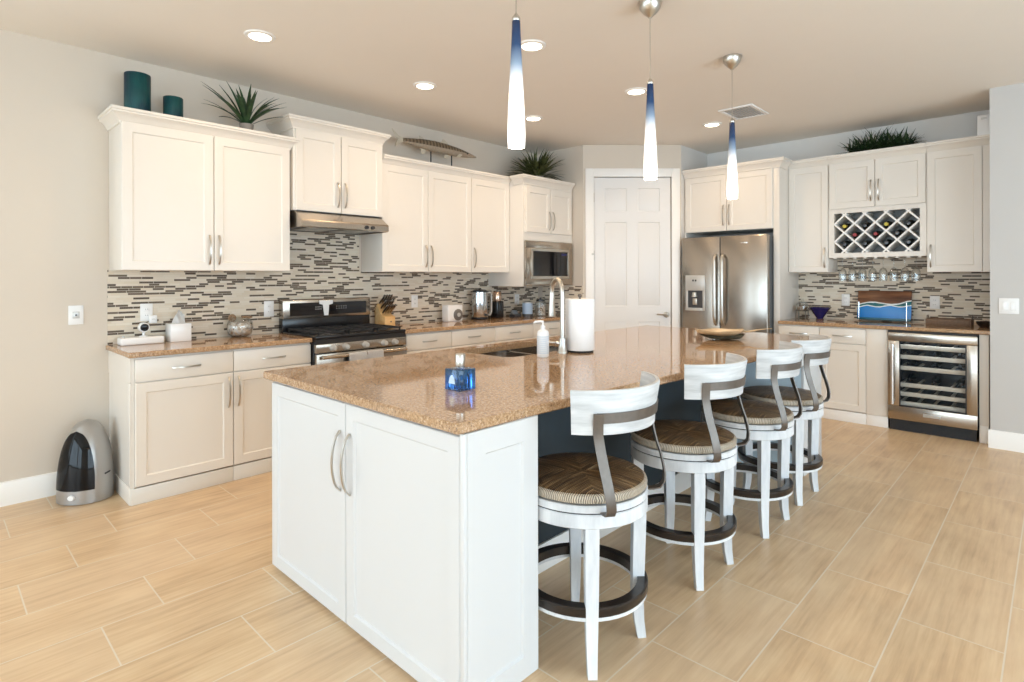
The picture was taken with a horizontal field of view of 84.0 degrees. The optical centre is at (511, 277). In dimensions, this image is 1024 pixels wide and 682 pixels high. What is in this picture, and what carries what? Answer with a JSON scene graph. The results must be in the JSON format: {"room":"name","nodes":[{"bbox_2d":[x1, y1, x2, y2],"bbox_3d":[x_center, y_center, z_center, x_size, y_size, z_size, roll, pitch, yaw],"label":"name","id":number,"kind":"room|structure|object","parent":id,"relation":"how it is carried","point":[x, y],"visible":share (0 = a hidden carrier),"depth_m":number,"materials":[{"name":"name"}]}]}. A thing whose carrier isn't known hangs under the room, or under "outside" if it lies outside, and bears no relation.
{"room":"kitchen","nodes":[
{"label":"kitchen","id":0,"kind":"room"},
{"bbox_2d":[0,29,533,481],"bbox_3d":[-3.107,-0.058,3.406,0.120,2.840,12.850,0,0,44],"label":"wall","id":1,"kind":"structure","parent":0,"point":[54,145],"depth_m":3.59,"materials":[{"name":"beige paint"}]},
{"bbox_2d":[0,472,56,506],"bbox_3d":[-5.043,1.296,1.287,0.016,0.142,6.868,0,0,44],"label":"baseboard","id":2,"kind":"structure","parent":1,"relation":"attached to","point":[21,490],"depth_m":3.46,"materials":[{"name":"white paint"}]},
{"bbox_2d":[68,305,82,324],"bbox_3d":[-2.789,0.242,3.640,0.013,0.122,0.078,0,0,44],"label":"panel","id":3,"kind":"object","parent":1,"relation":"attached to","point":[75,313],"visible":1,"depth_m":3.64,"materials":[{"name":"white plastic"}]},
{"bbox_2d":[140,303,152,320],"bbox_3d":[-2.515,0.241,3.917,0.008,0.120,0.075,0,0,44],"label":"wall outlet","id":4,"kind":"object","parent":1,"relation":"attached to","point":[146,310],"visible":1,"depth_m":3.91,"materials":[{"name":"white plastic"}]},
{"bbox_2d":[98,104,299,271],"bbox_3d":[-2.163,-0.550,4.029,0.378,1.010,1.197,0,0,44],"label":"upper cabinet","id":5,"kind":"object","parent":1,"relation":"attached to","point":[186,194],"visible":1,"depth_m":3.84,"materials":[{"name":"beige paint"}]},
{"bbox_2d":[124,71,150,110],"bbox_3d":[-2.465,-1.188,3.746,0.150,0.290,0.150,0,0,44],"label":"vase","id":6,"kind":"object","parent":5,"relation":"on","point":[137,85],"visible":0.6,"depth_m":3.69,"materials":[{"name":"teal ceramic"}]},
{"bbox_2d":[163,95,182,116],"bbox_3d":[-2.320,-1.135,3.896,0.120,0.185,0.120,0,0,44],"label":"vase","id":7,"kind":"object","parent":5,"relation":"on","point":[172,105],"visible":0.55,"depth_m":3.85,"materials":[{"name":"teal ceramic"}]},
{"bbox_2d":[202,81,283,129],"bbox_3d":[-1.931,-1.213,4.121,0.575,0.338,0.526,0,0,-12],"label":"potted plant","id":8,"kind":"object","parent":5,"relation":"on","point":[245,108],"visible":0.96,"depth_m":4.09,"materials":[{"name":"green plant"}]},
{"bbox_2d":[264,301,273,316],"bbox_3d":[-1.932,0.252,4.524,0.008,0.125,0.078,0,0,44],"label":"wall outlet","id":9,"kind":"object","parent":1,"relation":"attached to","point":[268,305],"visible":1,"depth_m":4.52,"materials":[{"name":"white plastic"}]},
{"bbox_2d":[266,113,390,217],"bbox_3d":[-1.495,-0.870,4.711,0.398,0.713,0.905,0,0,44],"label":"upper cabinet","id":10,"kind":"object","parent":1,"relation":"attached to","point":[335,168],"visible":0.88,"depth_m":4.55,"materials":[{"name":"beige paint"}]},
{"bbox_2d":[290,210,388,234],"bbox_3d":[-1.466,-0.444,4.670,0.477,0.131,0.765,0,0,44],"label":"range hood","id":11,"kind":"object","parent":1,"relation":"attached to","point":[300,221],"visible":0.99,"depth_m":4.52,"materials":[{"name":"metal"}]},
{"bbox_2d":[107,231,582,344],"bbox_3d":[-0.938,-0.045,5.083,0.686,0.995,4.311,0,0,44],"label":"backsplash","id":12,"kind":"structure","parent":1,"relation":"attached to","point":[322,265],"depth_m":4.67,"materials":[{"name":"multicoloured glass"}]},
{"bbox_2d":[411,295,417,307],"bbox_3d":[-0.949,0.235,5.548,0.008,0.120,0.075,0,0,44],"label":"wall outlet","id":13,"kind":"object","parent":1,"relation":"attached to","point":[414,298],"visible":1,"depth_m":5.54,"materials":[{"name":"white plastic"}]},
{"bbox_2d":[361,154,473,272],"bbox_3d":[-0.867,-0.553,5.378,0.378,1.010,1.037,0,0,44],"label":"upper cabinet","id":14,"kind":"object","parent":1,"relation":"attached to","point":[427,205],"visible":0.94,"depth_m":5.21,"materials":[{"name":"beige paint"}]},
{"bbox_2d":[392,128,476,165],"bbox_3d":[-0.732,-1.203,5.551,0.090,0.312,1.040,0,0,44],"label":"fish sculpture","id":15,"kind":"object","parent":14,"relation":"on","point":[442,147],"visible":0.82,"depth_m":5.50,"materials":[{"name":"brown wood"}]},
{"bbox_2d":[458,170,510,272],"bbox_3d":[-0.319,-0.554,5.949,0.378,1.010,0.540,0,0,44],"label":"upper cabinet","id":16,"kind":"object","parent":1,"relation":"attached to","point":[489,191],"visible":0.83,"depth_m":5.84,"materials":[{"name":"beige paint"}]},
{"bbox_2d":[488,174,574,286],"bbox_3d":[0.210,-0.483,6.348,0.588,1.159,0.882,0,0,44],"label":"upper cabinet","id":17,"kind":"object","parent":1,"relation":"attached to","point":[540,208],"visible":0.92,"depth_m":6.05,"materials":[{"name":"beige paint"}]},
{"bbox_2d":[504,149,563,180],"bbox_3d":[0.272,-1.238,6.375,0.695,0.402,0.741,0,0,44],"label":"potted plant","id":18,"kind":"object","parent":17,"relation":"on","point":[536,167],"visible":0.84,"depth_m":6.26,"materials":[{"name":"green plant"}]},
{"bbox_2d":[524,240,572,285],"bbox_3d":[0.265,-0.145,6.332,0.434,0.475,0.793,0,0,44],"label":"microwave","id":19,"kind":"object","parent":1,"relation":"attached to","point":[544,262],"visible":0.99,"depth_m":6.14,"materials":[{"name":"metal"}]},
{"bbox_2d":[0,408,1023,681],"bbox_3d":[-0.197,1.385,0.615,8.340,0.060,13.010,0,0,44],"label":"floor","id":20,"kind":"structure","parent":0,"point":[905,563],"depth_m":2.45,"materials":[{"name":"tile"}]},
{"bbox_2d":[56,419,113,505],"bbox_3d":[-2.634,1.119,3.511,0.302,0.484,0.271,0,0,0],"label":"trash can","id":21,"kind":"object","parent":20,"relation":"on","point":[85,470],"visible":1,"depth_m":3.43,"materials":[{"name":"silver metal"}]},
{"bbox_2d":[108,349,232,505],"bbox_3d":[-2.252,0.921,3.765,0.608,0.879,0.586,0,0,44],"label":"base cabinet","id":22,"kind":"object","parent":20,"relation":"on","point":[171,416],"visible":0.96,"depth_m":3.56,"materials":[{"name":"beige paint"}]},
{"bbox_2d":[106,333,311,357],"bbox_3d":[-2.071,0.462,3.959,0.589,0.032,1.142,0,0,44],"label":"countertop","id":23,"kind":"structure","parent":22,"relation":"on","point":[269,339],"depth_m":3.78,"materials":[{"name":"beige stone"}]},
{"bbox_2d":[117,335,163,345],"bbox_3d":[-2.489,0.418,3.818,0.110,0.058,0.250,0,0,44],"label":"box","id":24,"kind":"object","parent":23,"relation":"on","point":[152,339],"visible":0.99,"depth_m":3.77,"materials":[{"name":"white plastic"}]},
{"bbox_2d":[137,322,149,336],"bbox_3d":[-2.478,0.351,3.828,0.053,0.094,0.064,0,0,44],"label":"security camera","id":25,"kind":"object","parent":24,"relation":"on","point":[143,327],"visible":1,"depth_m":3.81,"materials":[{"name":"white plastic"}]},
{"bbox_2d":[165,310,191,341],"bbox_3d":[-2.338,0.337,3.989,0.120,0.219,0.132,0,0,44],"label":"tissue box","id":26,"kind":"object","parent":23,"relation":"on","point":[179,330],"visible":1,"depth_m":3.96,"materials":[{"name":"white ceramic"}]},
{"bbox_2d":[227,314,251,335],"bbox_3d":[-2.046,0.361,4.279,0.184,0.170,0.184,0,0,44],"label":"shell jar","id":27,"kind":"object","parent":23,"relation":"on","point":[235,328],"visible":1,"depth_m":4.23,"materials":[{"name":"clear glass"}]},
{"bbox_2d":[232,343,310,480],"bbox_3d":[-1.859,0.920,4.175,0.608,0.879,0.545,0,0,44],"label":"base cabinet","id":28,"kind":"object","parent":20,"relation":"on","point":[252,393],"visible":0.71,"depth_m":3.90,"materials":[{"name":"beige paint"}]},
{"bbox_2d":[279,297,406,364],"bbox_3d":[-1.357,0.743,4.631,0.682,1.130,0.796,0,0,44],"label":"gas range","id":29,"kind":"object","parent":20,"relation":"on","point":[347,328],"visible":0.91,"depth_m":4.59,"materials":[{"name":"silver metal"}]},
{"bbox_2d":[319,300,332,314],"bbox_3d":[-1.562,0.256,4.781,0.003,0.126,0.120,0,0,44],"label":"paper tag","id":30,"kind":"object","parent":29,"relation":"hanging from","point":[325,303],"visible":1,"depth_m":4.78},
{"bbox_2d":[283,328,405,338],"bbox_3d":[-1.352,0.443,4.626,0.546,0.021,0.796,0,0,44],"label":"cooktop","id":31,"kind":"object","parent":29,"relation":"in","point":[314,333],"depth_m":4.45,"materials":[{"name":"metal"}]},
{"bbox_2d":[347,351,366,360],"bbox_3d":[-1.179,0.728,4.340,0.036,0.316,0.153,0,0,44],"label":"dish towel","id":32,"kind":"object","parent":29,"relation":"hanging from","point":[363,354],"visible":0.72,"depth_m":4.32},
{"bbox_2d":[367,349,383,358],"bbox_3d":[-1.072,0.712,4.451,0.036,0.286,0.139,0,0,44],"label":"dish towel","id":33,"kind":"object","parent":29,"relation":"hanging from","point":[372,353],"visible":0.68,"depth_m":4.44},
{"bbox_2d":[405,330,450,353],"bbox_3d":[-0.912,0.918,5.162,0.608,0.879,0.498,0,0,44],"label":"base cabinet","id":34,"kind":"object","parent":20,"relation":"on","point":[435,340],"visible":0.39,"depth_m":4.96,"materials":[{"name":"beige paint"}]},
{"bbox_2d":[395,314,559,333],"bbox_3d":[-0.297,0.458,5.807,0.589,0.032,2.355,0,0,44],"label":"countertop","id":35,"kind":"structure","parent":34,"relation":"on","point":[419,327],"depth_m":5.46,"materials":[{"name":"beige stone"}]},
{"bbox_2d":[375,304,394,325],"bbox_3d":[-1.153,0.342,5.162,0.166,0.204,0.110,0,0,44],"label":"knife block","id":36,"kind":"object","parent":35,"relation":"on","point":[384,319],"visible":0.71,"depth_m":5.13,"materials":[{"name":"brown wood"}]},
{"bbox_2d":[442,304,462,321],"bbox_3d":[-0.593,0.360,5.720,0.120,0.165,0.190,0,0,44],"label":"box","id":37,"kind":"object","parent":35,"relation":"on","point":[450,313],"visible":1,"depth_m":5.67,"materials":[{"name":"white plastic"}]},
{"bbox_2d":[471,288,491,319],"bbox_3d":[-0.328,0.277,5.985,0.187,0.330,0.210,0,0,22],"label":"coffee brewer","id":38,"kind":"object","parent":35,"relation":"on","point":[479,296],"visible":1,"depth_m":5.91,"materials":[{"name":"silver metal"}]},
{"bbox_2d":[491,291,503,317],"bbox_3d":[-0.160,0.293,6.157,0.110,0.297,0.104,0,0,44],"label":"coffee grinder","id":39,"kind":"object","parent":35,"relation":"on","point":[497,304],"visible":0.96,"depth_m":6.12,"materials":[{"name":"black plastic"}]},
{"bbox_2d":[522,302,532,316],"bbox_3d":[0.174,0.358,6.390,0.120,0.165,0.120,0,0,44],"label":"tin canister","id":40,"kind":"object","parent":35,"relation":"on","point":[527,307],"visible":1,"depth_m":6.34,"materials":[{"name":"metal"}]},
{"bbox_2d":[536,297,544,314],"bbox_3d":[0.327,0.335,6.521,0.132,0.210,0.132,0,0,44],"label":"jar","id":41,"kind":"object","parent":35,"relation":"on","point":[540,309],"visible":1,"depth_m":6.47,"materials":[{"name":"clear glass"}]},
{"bbox_2d":[450,326,494,348],"bbox_3d":[-0.547,0.917,5.541,0.608,0.879,0.550,0,0,44],"label":"base cabinet","id":42,"kind":"object","parent":20,"relation":"on","point":[467,337],"visible":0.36,"depth_m":5.34,"materials":[{"name":"beige paint"}]},
{"bbox_2d":[494,323,532,342],"bbox_3d":[-0.161,0.916,5.944,0.608,0.879,0.562,0,0,44],"label":"base cabinet","id":43,"kind":"object","parent":20,"relation":"on","point":[514,332],"visible":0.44,"depth_m":5.74,"materials":[{"name":"beige paint"}]},
{"bbox_2d":[532,320,559,338],"bbox_3d":[0.260,0.915,6.383,0.608,0.879,0.650,0,0,44],"label":"base cabinet","id":44,"kind":"object","parent":20,"relation":"on","point":[553,327],"visible":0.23,"depth_m":6.16,"materials":[{"name":"beige paint"}]},
{"bbox_2d":[272,346,821,681],"bbox_3d":[0.550,0.914,3.386,1.411,0.879,3.446,0,0,44],"label":"kitchen island","id":45,"kind":"object","parent":20,"relation":"on","point":[425,541],"visible":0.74,"depth_m":1.96,"materials":[{"name":"white paint"}]},
{"bbox_2d":[263,325,808,434],"bbox_3d":[0.565,0.457,3.422,1.506,0.034,3.482,0,0,44],"label":"island countertop","id":46,"kind":"structure","parent":45,"relation":"on","point":[410,387],"depth_m":2.61,"materials":[{"name":"beige stone"}]},
{"bbox_2d":[445,353,474,391],"bbox_3d":[-0.205,0.372,2.252,0.089,0.139,0.089,0,0,44],"label":"glass bottle","id":47,"kind":"object","parent":46,"relation":"on","point":[459,378],"visible":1,"depth_m":2.23,"materials":[{"name":"blue"}]},
{"bbox_2d":[481,346,557,356],"bbox_3d":[0.102,0.577,3.545,0.452,0.202,0.802,0,0,44],"label":"sink","id":48,"kind":"object","parent":46,"relation":"in","point":[518,352],"visible":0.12,"depth_m":3.66,"materials":[{"name":"metal"}]},
{"bbox_2d":[481,351,531,356],"bbox_3d":[-0.040,0.577,3.397,0.452,0.202,0.391,0,0,44],"label":"basin","id":49,"kind":"object","parent":48,"relation":"in","point":[499,353],"depth_m":3.63,"materials":[{"name":"metal"}]},
{"bbox_2d":[508,346,557,354],"bbox_3d":[0.244,0.567,3.694,0.452,0.182,0.391,0,0,44],"label":"basin","id":50,"kind":"object","parent":48,"relation":"in","point":[528,350],"depth_m":3.86,"materials":[{"name":"metal"}]},
{"bbox_2d":[533,320,548,356],"bbox_3d":[0.167,0.339,3.161,0.082,0.202,0.068,0,0,44],"label":"soap dispenser","id":51,"kind":"object","parent":46,"relation":"on","point":[542,334],"visible":1,"depth_m":3.13,"materials":[{"name":"white plastic"}]},
{"bbox_2d":[537,336,548,353],"bbox_3d":[0.172,0.373,3.156,0.068,0.096,0.068,0,0,44],"label":"print","id":52,"kind":"object","parent":51,"relation":"attached to","point":[542,341],"depth_m":3.13},
{"bbox_2d":[548,277,567,352],"bbox_3d":[0.240,0.220,3.369,0.122,0.441,0.197,0,0,-21],"label":"kitchen faucet","id":53,"kind":"object","parent":46,"relation":"on","point":[562,348],"visible":0.98,"depth_m":3.31,"materials":[{"name":"silver metal"}]},
{"bbox_2d":[567,294,592,352],"bbox_3d":[0.402,0.269,3.371,0.160,0.342,0.160,0,0,44],"label":"paper towel holder","id":54,"kind":"object","parent":46,"relation":"on","point":[579,295],"visible":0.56,"depth_m":3.31,"materials":[{"name":"metal"}]},
{"bbox_2d":[565,298,594,350],"bbox_3d":[0.402,0.278,3.371,0.173,0.300,0.173,0,0,44],"label":"paper towel roll","id":55,"kind":"object","parent":54,"relation":"on","point":[579,313],"visible":0.96,"depth_m":3.30,"materials":[{"name":"paper"}]},
{"bbox_2d":[695,328,771,339],"bbox_3d":[1.569,0.399,4.008,0.540,0.076,0.236,0,0,-2],"label":"dish","id":56,"kind":"object","parent":46,"relation":"on","point":[713,333],"visible":1,"depth_m":3.94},
{"bbox_2d":[695,328,743,335],"bbox_3d":[1.459,0.394,4.004,0.271,0.066,0.270,0,0,43],"label":"bowl","id":57,"kind":"object","parent":56,"relation":"on","point":[713,331],"depth_m":3.95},
{"bbox_2d":[538,371,665,679],"bbox_3d":[0.280,0.865,2.141,0.542,0.984,0.512,0,0,44],"label":"bar stool","id":58,"kind":"object","parent":20,"relation":"on","point":[589,492],"visible":0.82,"depth_m":1.95,"materials":[{"name":"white wood"}]},
{"bbox_2d":[630,353,749,590],"bbox_3d":[0.820,0.863,2.683,0.542,0.984,0.512,0,0,44],"label":"bar stool","id":59,"kind":"object","parent":20,"relation":"on","point":[696,448],"visible":0.88,"depth_m":2.49,"materials":[{"name":"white wood"}]},
{"bbox_2d":[682,234,773,332],"bbox_3d":[2.445,0.457,6.244,0.922,1.785,0.766,0,0,44],"label":"refrigerator","id":60,"kind":"object","parent":20,"relation":"on","point":[728,281],"visible":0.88,"depth_m":5.96,"materials":[{"name":"metal"}]},
{"bbox_2d":[701,341,802,538],"bbox_3d":[1.327,0.862,3.176,0.544,0.984,0.512,0,0,44],"label":"bar stool","id":61,"kind":"object","parent":20,"relation":"on","point":[767,421],"visible":0.82,"depth_m":2.98,"materials":[{"name":"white wood"}]},
{"bbox_2d":[738,334,831,505],"bbox_3d":[1.714,0.861,3.594,0.553,0.984,0.521,0,0,44],"label":"bar stool","id":62,"kind":"object","parent":20,"relation":"on","point":[816,350],"visible":0.74,"depth_m":3.40,"materials":[{"name":"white wood"}]},
{"bbox_2d":[779,324,819,335],"bbox_3d":[3.018,0.908,5.802,0.372,0.879,0.668,0,0,44],"label":"base cabinet","id":63,"kind":"object","parent":20,"relation":"on","point":[790,329],"visible":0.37,"depth_m":5.58,"materials":[{"name":"beige paint"}]},
{"bbox_2d":[778,317,989,334],"bbox_3d":[3.476,0.449,5.367,1.632,0.032,0.646,0,0,44],"label":"countertop","id":64,"kind":"structure","parent":63,"relation":"on","point":[888,325],"depth_m":5.21,"materials":[{"name":"beige stone"}]},
{"bbox_2d":[809,307,830,319],"bbox_3d":[3.150,0.372,5.821,0.204,0.123,0.204,0,0,44],"label":"bowl","id":65,"kind":"object","parent":64,"relation":"on","point":[819,312],"visible":1,"depth_m":5.78,"materials":[{"name":"glass"}]},
{"bbox_2d":[857,291,911,321],"bbox_3d":[3.639,0.277,5.566,0.448,0.288,0.064,0,0,44],"label":"decorative tray","id":66,"kind":"object","parent":64,"relation":"on","point":[873,305],"visible":1,"depth_m":5.55,"materials":[{"name":"blue wood"}]},
{"bbox_2d":[925,315,973,327],"bbox_3d":[3.900,0.386,5.073,0.324,0.091,0.220,0,0,44],"label":"wicker tray","id":67,"kind":"object","parent":64,"relation":"on","point":[929,321],"visible":1,"depth_m":5.01,"materials":[{"name":"wicker"}]},
{"bbox_2d":[819,326,866,424],"bbox_3d":[3.294,0.908,5.537,0.388,0.879,0.668,0,0,44],"label":"base cabinet","id":68,"kind":"object","parent":20,"relation":"on","point":[845,370],"visible":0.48,"depth_m":5.30,"materials":[{"name":"beige paint"}]},
{"bbox_2d":[866,329,887,427],"bbox_3d":[3.508,0.907,5.357,0.166,0.879,0.631,0,0,44],"label":"filler panel","id":69,"kind":"object","parent":20,"relation":"on","point":[876,339],"visible":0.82,"depth_m":5.13,"materials":[{"name":"beige paint"}]},
{"bbox_2d":[888,330,978,441],"bbox_3d":[3.731,0.906,5.015,0.618,0.879,0.619,0,0,44],"label":"wine cooler","id":70,"kind":"object","parent":20,"relation":"on","point":[943,409],"visible":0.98,"depth_m":4.91,"materials":[{"name":"metal"}]},
{"bbox_2d":[907,372,919,381],"bbox_3d":[3.655,0.916,5.194,0.066,0.066,0.346,0,0,44],"label":"wine bottle","id":71,"kind":"object","parent":70,"relation":"in","point":[913,376],"visible":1,"depth_m":5.17,"materials":[{"name":"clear glass"}]},
{"bbox_2d":[900,362,964,374],"bbox_3d":[3.752,0.798,5.037,0.558,0.036,0.438,0,0,44],"label":"wooden shelf","id":72,"kind":"object","parent":70,"relation":"attached to","point":[902,367],"depth_m":4.91,"materials":[{"name":"brown wood"}]},
{"bbox_2d":[900,352,964,363],"bbox_3d":[3.752,0.701,5.037,0.558,0.036,0.438,0,0,44],"label":"wooden shelf","id":73,"kind":"object","parent":70,"relation":"attached to","point":[902,356],"depth_m":4.90,"materials":[{"name":"brown wood"}]},
{"bbox_2d":[900,342,964,352],"bbox_3d":[3.752,0.611,5.037,0.558,0.036,0.438,0,0,44],"label":"wooden shelf","id":74,"kind":"object","parent":70,"relation":"attached to","point":[904,346],"depth_m":4.89,"materials":[{"name":"brown wood"}]},
{"bbox_2d":[901,396,964,412],"bbox_3d":[3.753,1.110,5.037,0.558,0.036,0.438,0,0,44],"label":"wooden shelf","id":75,"kind":"object","parent":70,"relation":"attached to","point":[916,404],"depth_m":4.91,"materials":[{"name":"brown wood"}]},
{"bbox_2d":[901,387,964,402],"bbox_3d":[3.753,1.027,5.037,0.558,0.036,0.438,0,0,44],"label":"wooden shelf","id":76,"kind":"object","parent":70,"relation":"attached to","point":[935,396],"depth_m":4.91,"materials":[{"name":"brown wood"}]},
{"bbox_2d":[901,378,964,392],"bbox_3d":[3.752,0.947,5.037,0.558,0.036,0.438,0,0,44],"label":"wooden shelf","id":77,"kind":"object","parent":70,"relation":"attached to","point":[931,387],"depth_m":4.91,"materials":[{"name":"brown wood"}]},
{"bbox_2d":[890,418,976,441],"bbox_3d":[3.596,1.297,4.873,0.598,0.098,0.053,0,0,44],"label":"grille","id":78,"kind":"object","parent":70,"relation":"attached to","point":[934,428],"depth_m":4.83,"materials":[{"name":"metal"}]},
{"bbox_2d":[932,374,943,383],"bbox_3d":[3.785,0.915,5.070,0.066,0.066,0.346,0,0,44],"label":"wine bottle","id":79,"kind":"object","parent":70,"relation":"on","point":[938,378],"visible":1,"depth_m":5.04,"materials":[{"name":"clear glass"}]},
{"bbox_2d":[979,334,989,443],"bbox_3d":[4.044,0.906,4.838,0.062,0.879,0.637,0,0,44],"label":"cabinet filler","id":80,"kind":"object","parent":20,"relation":"on","point":[984,340],"visible":0.63,"depth_m":4.62,"materials":[{"name":"beige paint"}]},
{"bbox_2d":[0,0,1023,153],"bbox_3d":[-0.204,-1.514,0.615,8.340,0.060,13.010,0,0,44],"label":"ceiling","id":81,"kind":"structure","parent":0,"point":[817,68],"depth_m":3.80,"materials":[{"name":"paint"}]},
{"bbox_2d":[243,29,275,42],"bbox_3d":[-1.546,-1.476,3.491,0.184,0.010,0.184,0,0,44],"label":"recessed light","id":82,"kind":"object","parent":81,"relation":"in","point":[256,35],"visible":1,"depth_m":3.48,"materials":[{"name":"white paint"}]},
{"bbox_2d":[413,81,436,89],"bbox_3d":[-0.673,-1.478,4.400,0.184,0.010,0.184,0,0,44],"label":"recessed light","id":83,"kind":"object","parent":81,"relation":"in","point":[422,85],"visible":1,"depth_m":4.38,"materials":[{"name":"white paint"}]},
{"bbox_2d":[507,0,524,148],"bbox_3d":[0.017,-1.006,2.313,0.124,0.957,0.124,0,0,44],"label":"pendant light","id":84,"kind":"object","parent":81,"relation":"hanging from","point":[516,113],"visible":1,"depth_m":2.29,"materials":[{"name":"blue glass"}]},
{"bbox_2d":[521,39,545,51],"bbox_3d":[0.127,-1.480,3.645,0.184,0.010,0.184,0,0,44],"label":"recessed light","id":85,"kind":"object","parent":81,"relation":"in","point":[532,45],"visible":0.93,"depth_m":3.63,"materials":[{"name":"white paint"}]},
{"bbox_2d":[525,115,542,120],"bbox_3d":[0.199,-1.480,5.309,0.184,0.010,0.184,0,0,44],"label":"recessed light","id":86,"kind":"object","parent":81,"relation":"in","point":[531,117],"visible":0.97,"depth_m":5.29,"materials":[{"name":"white paint"}]},
{"bbox_2d":[625,87,646,95],"bbox_3d":[0.993,-1.482,4.547,0.184,0.010,0.184,0,0,44],"label":"recessed light","id":87,"kind":"object","parent":81,"relation":"in","point":[637,90],"visible":0.96,"depth_m":4.54,"materials":[{"name":"white paint"}]},
{"bbox_2d":[638,0,661,179],"bbox_3d":[0.747,-1.008,3.074,0.124,0.957,0.124,0,0,44],"label":"pendant light","id":88,"kind":"object","parent":81,"relation":"hanging from","point":[648,8],"visible":1,"depth_m":3.05,"materials":[{"name":"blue glass"}]},
{"bbox_2d":[722,53,741,198],"bbox_3d":[1.488,-1.010,3.845,0.124,0.957,0.124,0,0,44],"label":"pendant light","id":89,"kind":"object","parent":81,"relation":"hanging from","point":[731,61],"visible":1,"depth_m":3.82,"materials":[{"name":"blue glass"}]},
{"bbox_2d":[718,103,768,119],"bbox_3d":[2.084,-1.484,5.121,0.300,0.012,0.400,0,0,44],"label":"ceiling vent","id":90,"kind":"object","parent":81,"relation":"in","point":[751,105],"visible":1,"depth_m":5.10,"materials":[{"name":"white plastic"}]},
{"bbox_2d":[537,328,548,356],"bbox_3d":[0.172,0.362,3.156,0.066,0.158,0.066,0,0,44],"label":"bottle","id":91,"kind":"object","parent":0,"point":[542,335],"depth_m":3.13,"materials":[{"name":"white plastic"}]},
{"bbox_2d":[537,145,582,304],"bbox_3d":[0.579,-0.066,6.664,0.686,2.840,0.070,0,0,44],"label":"wall","id":92,"kind":"structure","parent":0,"point":[572,158],"depth_m":6.48,"materials":[{"name":"beige paint"}]},
{"bbox_2d":[583,145,680,326],"bbox_3d":[1.354,-0.068,6.456,1.106,2.840,0.100,0,0,-1],"label":"wall","id":93,"kind":"structure","parent":0,"point":[594,156],"depth_m":6.41,"materials":[{"name":"beige paint"}]},
{"bbox_2d":[585,168,679,330],"bbox_3d":[1.358,0.064,6.405,1.064,2.575,0.096,0,0,-1],"label":"door","id":94,"kind":"structure","parent":93,"relation":"in","point":[632,225],"depth_m":6.42,"materials":[{"name":"white paint"}]},
{"bbox_2d":[681,145,706,327],"bbox_3d":[2.112,-0.070,6.675,0.070,2.840,0.663,0,0,44],"label":"wall","id":95,"kind":"structure","parent":0,"point":[690,158],"depth_m":6.47,"materials":[{"name":"beige paint"}]},
{"bbox_2d":[682,156,798,333],"bbox_3d":[2.538,0.073,6.274,1.088,2.552,0.648,0,0,44],"label":"tall cabinet","id":96,"kind":"object","parent":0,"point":[761,205],"visible":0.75,"depth_m":5.97,"materials":[{"name":"beige paint"}]},
{"bbox_2d":[707,110,989,236],"bbox_3d":[2.841,-0.072,6.519,4.150,2.840,0.120,0,0,44],"label":"wall","id":97,"kind":"structure","parent":0,"point":[960,125],"depth_m":5.89,"materials":[{"name":"beige paint"}]},
{"bbox_2d":[788,156,837,272],"bbox_3d":[3.116,-0.626,5.905,0.376,1.152,0.378,0,0,44],"label":"upper cabinet","id":98,"kind":"object","parent":97,"relation":"attached to","point":[808,179],"visible":0.83,"depth_m":5.80,"materials":[{"name":"beige paint"}]},
{"bbox_2d":[842,294,849,305],"bbox_3d":[3.431,0.234,5.852,0.075,0.120,0.008,0,0,44],"label":"wall outlet","id":99,"kind":"object","parent":97,"relation":"attached to","point":[845,297],"visible":1,"depth_m":5.85,"materials":[{"name":"white plastic"}]},
{"bbox_2d":[827,143,926,259],"bbox_3d":[3.541,-0.693,5.498,0.796,1.022,0.378,0,0,44],"label":"wine rack cabinet","id":100,"kind":"object","parent":97,"relation":"attached to","point":[876,187],"visible":0.97,"depth_m":5.42,"materials":[{"name":"beige paint"}]},
{"bbox_2d":[836,126,926,154],"bbox_3d":[3.533,-1.318,5.485,0.546,0.252,0.692,0,0,-24],"label":"plant","id":101,"kind":"object","parent":100,"relation":"on","point":[871,144],"visible":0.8,"depth_m":5.41,"materials":[{"name":"green plant"}]},
{"bbox_2d":[799,257,989,324],"bbox_3d":[3.702,0.114,5.604,1.640,0.655,0.008,0,0,44],"label":"backsplash","id":102,"kind":"structure","parent":97,"relation":"attached to","point":[964,295],"depth_m":5.52,"materials":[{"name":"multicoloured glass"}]},
{"bbox_2d":[930,296,939,308],"bbox_3d":[3.966,0.235,5.338,0.075,0.120,0.008,0,0,44],"label":"wall outlet","id":103,"kind":"object","parent":97,"relation":"attached to","point":[934,300],"visible":1,"depth_m":5.33,"materials":[{"name":"white plastic"}]},
{"bbox_2d":[926,134,989,271],"bbox_3d":[3.995,-0.626,5.061,0.460,1.158,0.378,0,0,44],"label":"upper cabinet","id":104,"kind":"object","parent":97,"relation":"attached to","point":[958,169],"visible":0.77,"depth_m":4.96,"materials":[{"name":"beige paint"}]},
{"bbox_2d":[977,114,989,135],"bbox_3d":[4.022,-1.286,4.846,0.090,0.185,0.062,0,0,44],"label":"sensor box","id":105,"kind":"object","parent":104,"relation":"on","point":[983,121],"visible":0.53,"depth_m":4.83,"materials":[{"name":"white plastic"}]},
{"bbox_2d":[989,83,1023,433],"bbox_3d":[5.492,-0.078,3.461,3.910,2.840,0.860,0,0,44],"label":"wall","id":106,"kind":"structure","parent":0,"point":[1006,102],"depth_m":4.43,"materials":[{"name":"paint"}]},
{"bbox_2d":[988,429,1023,452],"bbox_3d":[5.144,1.272,3.191,3.802,0.142,0.016,0,0,44],"label":"baseboard","id":107,"kind":"structure","parent":106,"relation":"attached to","point":[1003,440],"depth_m":4.43,"materials":[{"name":"white paint"}]},
{"bbox_2d":[999,298,1018,313],"bbox_3d":[3.862,0.224,4.423,0.120,0.122,0.010,0,0,44],"label":"light switch panel","id":108,"kind":"object","parent":106,"relation":"attached to","point":[1006,305],"visible":1,"depth_m":4.42,"materials":[{"name":"white plastic"}]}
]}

